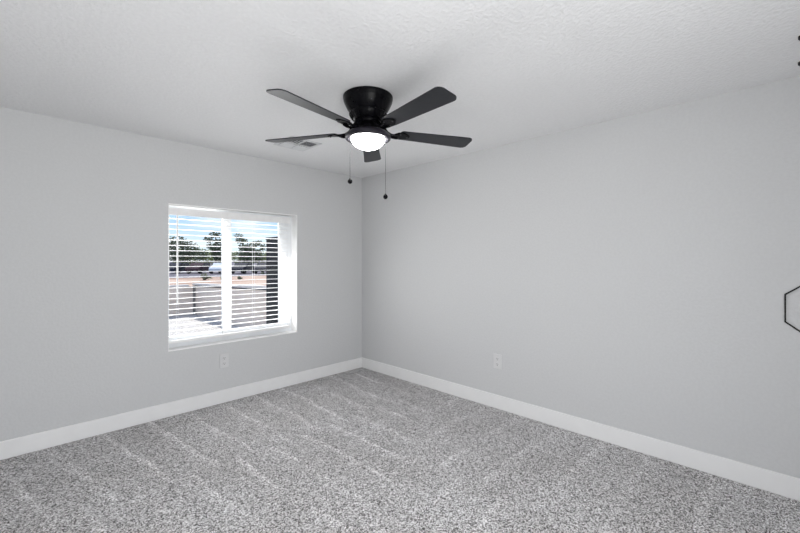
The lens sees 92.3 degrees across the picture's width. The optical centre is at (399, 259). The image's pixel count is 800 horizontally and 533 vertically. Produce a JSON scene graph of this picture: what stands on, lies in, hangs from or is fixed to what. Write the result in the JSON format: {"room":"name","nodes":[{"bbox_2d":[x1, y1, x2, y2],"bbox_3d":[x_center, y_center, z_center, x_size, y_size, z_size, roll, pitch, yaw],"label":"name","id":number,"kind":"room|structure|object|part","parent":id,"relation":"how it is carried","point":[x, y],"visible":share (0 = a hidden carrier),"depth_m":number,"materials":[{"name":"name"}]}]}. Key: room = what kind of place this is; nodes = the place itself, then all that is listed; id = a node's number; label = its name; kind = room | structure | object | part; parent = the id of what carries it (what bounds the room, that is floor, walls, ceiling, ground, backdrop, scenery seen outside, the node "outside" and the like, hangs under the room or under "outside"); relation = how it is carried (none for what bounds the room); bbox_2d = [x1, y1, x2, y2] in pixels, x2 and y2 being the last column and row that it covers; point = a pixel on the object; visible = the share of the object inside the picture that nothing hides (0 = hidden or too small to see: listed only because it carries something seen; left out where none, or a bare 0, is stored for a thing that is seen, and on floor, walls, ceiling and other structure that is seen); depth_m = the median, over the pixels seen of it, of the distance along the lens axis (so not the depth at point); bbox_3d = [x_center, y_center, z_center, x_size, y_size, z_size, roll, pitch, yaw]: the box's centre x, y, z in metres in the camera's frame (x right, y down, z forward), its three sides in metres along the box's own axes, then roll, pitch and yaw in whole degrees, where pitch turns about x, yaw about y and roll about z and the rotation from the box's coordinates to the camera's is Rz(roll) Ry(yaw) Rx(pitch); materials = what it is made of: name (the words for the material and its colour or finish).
{"room":"empty bedroom","nodes":[
{"label":"empty bedroom","id":0,"kind":"room"},
{"bbox_2d":[0,107,361,441],"bbox_3d":[-1.900,0.161,3.643,0.160,2.440,4.170,0,0,45],"label":"wall","id":1,"kind":"structure","parent":0,"point":[84,207],"depth_m":3.14,"materials":[{"name":"paint"}]},
{"bbox_2d":[0,357,362,459],"bbox_3d":[-1.837,1.317,3.581,0.016,0.128,3.850,0,0,45],"label":"baseboard","id":2,"kind":"structure","parent":1,"relation":"attached to","point":[26,444],"depth_m":3.30,"materials":[{"name":"white wood"}]},
{"bbox_2d":[220,353,228,367],"bbox_3d":[-1.703,0.976,3.720,0.012,0.136,0.084,0,0,45],"label":"wall outlet","id":3,"kind":"object","parent":1,"relation":"attached to","point":[224,358],"visible":1,"depth_m":3.72,"materials":[{"name":"plastic"}]},
{"bbox_2d":[169,206,290,347],"bbox_3d":[-1.689,0.153,3.929,0.054,1.305,1.268,0,0,45],"label":"window","id":4,"kind":"structure","parent":1,"relation":"in","point":[283,271],"depth_m":3.94,"materials":[{"name":"plastic"}]},
{"bbox_3d":[-1.935,0.138,3.702,0.019,1.203,0.564,0,0,45],"label":"sash","id":5,"kind":"part","parent":4,"relation":"part of","materials":[{"name":"plastic"}]},
{"bbox_2d":[169,207,289,343],"bbox_3d":[-1.657,0.141,3.857,0.077,1.220,1.200,0,0,45],"label":"window blind","id":6,"kind":"object","parent":4,"relation":"attached to","point":[172,211],"visible":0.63,"depth_m":3.78,"materials":[{"name":"white plastic"}]},
{"bbox_3d":[-2.028,0.154,3.498,0.054,1.146,0.002,0,0,45],"label":"ladder cord","id":7,"kind":"part","parent":6,"relation":"part of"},
{"bbox_3d":[-1.667,0.739,3.864,0.052,0.024,1.196,0,0,45],"label":"rail","id":8,"kind":"part","parent":6,"relation":"part of","materials":[{"name":"white plastic"}]},
{"bbox_3d":[-1.528,0.154,4.006,0.054,1.146,0.002,0,0,45],"label":"ladder cord","id":9,"kind":"part","parent":6,"relation":"part of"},
{"bbox_3d":[-1.523,0.138,4.087,0.020,1.203,0.711,0,0,45],"label":"sash","id":10,"kind":"part","parent":4,"relation":"part of","materials":[{"name":"plastic"}]},
{"bbox_2d":[168,203,296,351],"bbox_3d":[-1.634,0.153,3.875,0.112,1.309,1.272,0,0,45],"label":"trim","id":11,"kind":"structure","parent":1,"relation":"attached to","point":[293,217],"depth_m":4.18,"materials":[{"name":"white paint"}]},
{"bbox_2d":[0,0,799,177],"bbox_3d":[-0.206,-1.119,1.971,4.920,0.120,4.170,0,0,45],"label":"ceiling","id":12,"kind":"structure","parent":0,"point":[194,72],"depth_m":2.04,"materials":[{"name":"white paint"}]},
{"bbox_2d":[273,136,321,150],"bbox_3d":[-0.934,-1.052,3.497,0.330,0.014,0.310,0,0,45],"label":"ceiling vent","id":13,"kind":"object","parent":12,"relation":"in","point":[300,145],"visible":0.84,"depth_m":3.50,"materials":[{"name":"white metal"}]},
{"bbox_2d":[265,86,471,198],"bbox_3d":[-0.201,-0.727,2.450,1.414,0.664,1.424,0,0,45],"label":"ceiling fan","id":14,"kind":"object","parent":12,"relation":"hanging from","point":[368,107],"visible":1,"depth_m":2.38,"materials":[{"name":"black metal"}]},
{"bbox_3d":[-0.666,-0.833,2.625,0.527,0.033,0.141,0,0,16],"label":"blade","id":15,"kind":"part","parent":14,"relation":"part of","materials":[{"name":"black wood"}]},
{"bbox_3d":[-0.477,-0.833,2.095,0.141,0.033,0.527,0,0,34],"label":"blade","id":16,"kind":"part","parent":14,"relation":"part of","materials":[{"name":"black wood"}]},
{"bbox_3d":[-0.371,-0.855,2.540,0.228,0.089,0.086,0,0,16],"label":"blade arm","id":17,"kind":"part","parent":14,"relation":"part of","materials":[{"name":"black metal"}]},
{"bbox_3d":[-0.304,-0.855,2.350,0.086,0.089,0.228,0,0,34],"label":"blade arm","id":18,"kind":"part","parent":14,"relation":"part of","materials":[{"name":"black metal"}]},
{"bbox_3d":[-0.207,-0.751,2.490,0.218,0.072,0.218,0,0,45],"label":"lamp shade","id":19,"kind":"part","parent":14,"relation":"part of","materials":[{"name":"white glass"}]},
{"bbox_3d":[-0.221,-0.833,2.969,0.141,0.033,0.527,0,0,-2],"label":"blade","id":20,"kind":"part","parent":14,"relation":"part of","materials":[{"name":"black wood"}]},
{"bbox_3d":[-0.104,-0.855,2.355,0.086,0.089,0.228,0,0,-38],"label":"blade arm","id":21,"kind":"part","parent":14,"relation":"part of","materials":[{"name":"black metal"}]},
{"bbox_3d":[-0.100,-0.607,2.490,0.016,0.379,0.008,0,0,0],"label":"pull chain","id":22,"kind":"part","parent":14,"relation":"part of","materials":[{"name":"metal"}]},
{"bbox_3d":[-0.046,-0.855,2.547,0.228,0.089,0.086,0,0,-20],"label":"blade arm","id":23,"kind":"part","parent":14,"relation":"part of","materials":[{"name":"black metal"}]},
{"bbox_3d":[0.085,-0.833,2.112,0.141,0.033,0.527,0,0,-38],"label":"blade","id":24,"kind":"part","parent":14,"relation":"part of","materials":[{"name":"black wood"}]},
{"bbox_3d":[0.243,-0.833,2.652,0.527,0.033,0.141,0,0,-20],"label":"blade","id":25,"kind":"part","parent":14,"relation":"part of","materials":[{"name":"black wood"}]},
{"bbox_2d":[0,367,799,532],"bbox_3d":[-0.206,1.431,1.971,4.920,0.100,4.170,0,0,45],"label":"floor","id":26,"kind":"structure","parent":0,"point":[359,450],"depth_m":2.44,"materials":[{"name":"carpet"}]},
{"bbox_2d":[362,76,799,477],"bbox_3d":[1.259,0.161,3.342,4.760,2.440,0.160,0,0,45],"label":"wall","id":27,"kind":"structure","parent":0,"point":[634,273],"depth_m":2.85,"materials":[{"name":"paint"}]},
{"bbox_2d":[494,354,501,369],"bbox_3d":[0.907,0.944,3.568,0.084,0.136,0.012,0,0,45],"label":"wall outlet","id":28,"kind":"object","parent":27,"relation":"attached to","point":[497,358],"visible":1,"depth_m":3.56,"materials":[{"name":"plastic"}]},
{"bbox_2d":[362,358,799,500],"bbox_3d":[1.146,1.317,3.330,4.584,0.128,0.016,0,0,45],"label":"baseboard","id":29,"kind":"structure","parent":27,"relation":"attached to","point":[781,484],"depth_m":2.84,"materials":[{"name":"white wood"}]},
{"bbox_2d":[784,286,799,331],"bbox_3d":[2.351,0.281,2.147,0.286,0.396,0.007,0,0,45],"label":"frame","id":30,"kind":"object","parent":27,"relation":"attached to","point":[785,294],"visible":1,"depth_m":2.24,"materials":[{"name":"black metal"}]},
{"label":"outside","id":31,"kind":"structure","parent":0,"visible":0},
{"bbox_2d":[169,275,265,285],"bbox_3d":[20.341,1.901,54.648,39.840,0.100,700.000,0,0,45],"label":"dirt ground","id":32,"kind":"structure","parent":31,"point":[245,280],"depth_m":34.67,"materials":[{"name":"beige soil"}]},
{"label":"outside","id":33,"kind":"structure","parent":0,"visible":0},
{"bbox_2d":[169,261,265,277],"bbox_3d":[-157.532,1.896,230.208,460.000,0.110,700.000,0,0,45],"label":"ground","id":34,"kind":"structure","parent":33,"point":[183,274],"depth_m":52.36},
{"bbox_2d":[169,263,190,273],"bbox_3d":[-30.430,1.106,52.648,1.780,1.450,4.530,0,0,3],"label":"parked car","id":35,"kind":"object","parent":34,"relation":"on","point":[180,269],"visible":0.38,"depth_m":51.80,"materials":[{"name":"paint"}]},
{"bbox_2d":[169,235,209,262],"bbox_3d":[-42.451,-1.452,73.807,8.525,6.602,9.733,0,0,45],"label":"shade tree","id":36,"kind":"object","parent":34,"relation":"on","point":[187,250],"visible":0.62,"depth_m":73.50,"materials":[{"name":"green plant"}]},
{"bbox_2d":[172,248,220,264],"bbox_3d":[-47.335,-0.458,91.453,10.626,4.772,11.306,0,0,45],"label":"hedge","id":37,"kind":"object","parent":34,"relation":"on","point":[210,258],"visible":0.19,"depth_m":91.06,"materials":[{"name":"green plant"}]},
{"bbox_2d":[185,263,210,273],"bbox_3d":[-27.483,1.106,52.759,1.780,1.450,4.530,0,0,-1],"label":"parked car","id":38,"kind":"object","parent":34,"relation":"on","point":[204,266],"visible":0.68,"depth_m":51.70,"materials":[{"name":"grey paint"}]},
{"bbox_2d":[203,232,220,262],"bbox_3d":[-36.730,-2.020,76.954,3.961,7.733,4.494,0,0,45],"label":"tree","id":39,"kind":"object","parent":34,"relation":"on","point":[217,255],"visible":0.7,"depth_m":76.45,"materials":[{"name":"green plant"}]},
{"bbox_2d":[209,263,231,273],"bbox_3d":[-24.537,1.106,52.870,1.780,1.450,4.530,0,0,-5],"label":"parked car","id":40,"kind":"object","parent":34,"relation":"on","point":[216,266],"visible":0.52,"depth_m":51.05,"materials":[{"name":"white paint"}]},
{"bbox_2d":[213,252,237,260],"bbox_3d":[-39.079,-0.503,85.921,4.323,4.720,5.031,0,0,45],"label":"shade tree","id":41,"kind":"object","parent":34,"relation":"on","point":[233,253],"visible":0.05,"depth_m":86.10,"materials":[{"name":"green plant"}]},
{"bbox_2d":[231,263,254,273],"bbox_3d":[-21.587,1.106,52.981,1.780,1.450,4.530,0,0,2],"label":"parked car","id":42,"kind":"object","parent":34,"relation":"on","point":[237,266],"visible":0.73,"depth_m":51.81,"materials":[{"name":"paint"}]},
{"bbox_2d":[232,250,265,262],"bbox_3d":[-37.285,-0.361,102.206,11.877,4.583,11.902,0,0,45],"label":"hedge","id":43,"kind":"object","parent":34,"relation":"on","point":[264,259],"visible":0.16,"depth_m":101.80,"materials":[{"name":"green plant"}]},
{"bbox_2d":[233,233,265,263],"bbox_3d":[-31.085,-1.865,80.338,6.072,7.424,5.944,0,0,45],"label":"tree","id":44,"kind":"object","parent":34,"relation":"on","point":[245,247],"visible":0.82,"depth_m":79.46,"materials":[{"name":"green plant"}]},
{"bbox_2d":[253,263,265,273],"bbox_3d":[-18.640,1.106,53.093,1.780,1.450,4.530,0,0,-2],"label":"parked car","id":45,"kind":"object","parent":34,"relation":"on","point":[258,267],"visible":0.44,"depth_m":51.05,"materials":[{"name":"paint"}]},
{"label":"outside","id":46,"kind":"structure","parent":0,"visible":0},
{"bbox_2d":[169,314,240,335],"bbox_3d":[-6.935,1.881,5.837,10.090,0.100,10.200,0,0,45],"label":"ground","id":47,"kind":"structure","parent":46,"point":[196,320],"depth_m":10.73,"materials":[{"name":"beige concrete"}]},
{"bbox_2d":[169,283,265,327],"bbox_3d":[-7.263,1.176,6.288,9.390,1.310,10.380,0,0,45],"label":"wall","id":48,"kind":"structure","parent":47,"relation":"on","point":[198,288],"depth_m":11.60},
{"bbox_3d":[-10.579,1.356,9.434,0.150,0.950,10.200,0,0,45],"label":"wall panel","id":49,"kind":"part","parent":48,"relation":"part of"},
{"bbox_2d":[265,237,277,324],"bbox_3d":[-2.739,0.646,9.174,0.845,2.370,0.595,0,0,45],"label":"column","id":50,"kind":"structure","parent":47,"relation":"on","point":[269,242],"depth_m":9.05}
]}

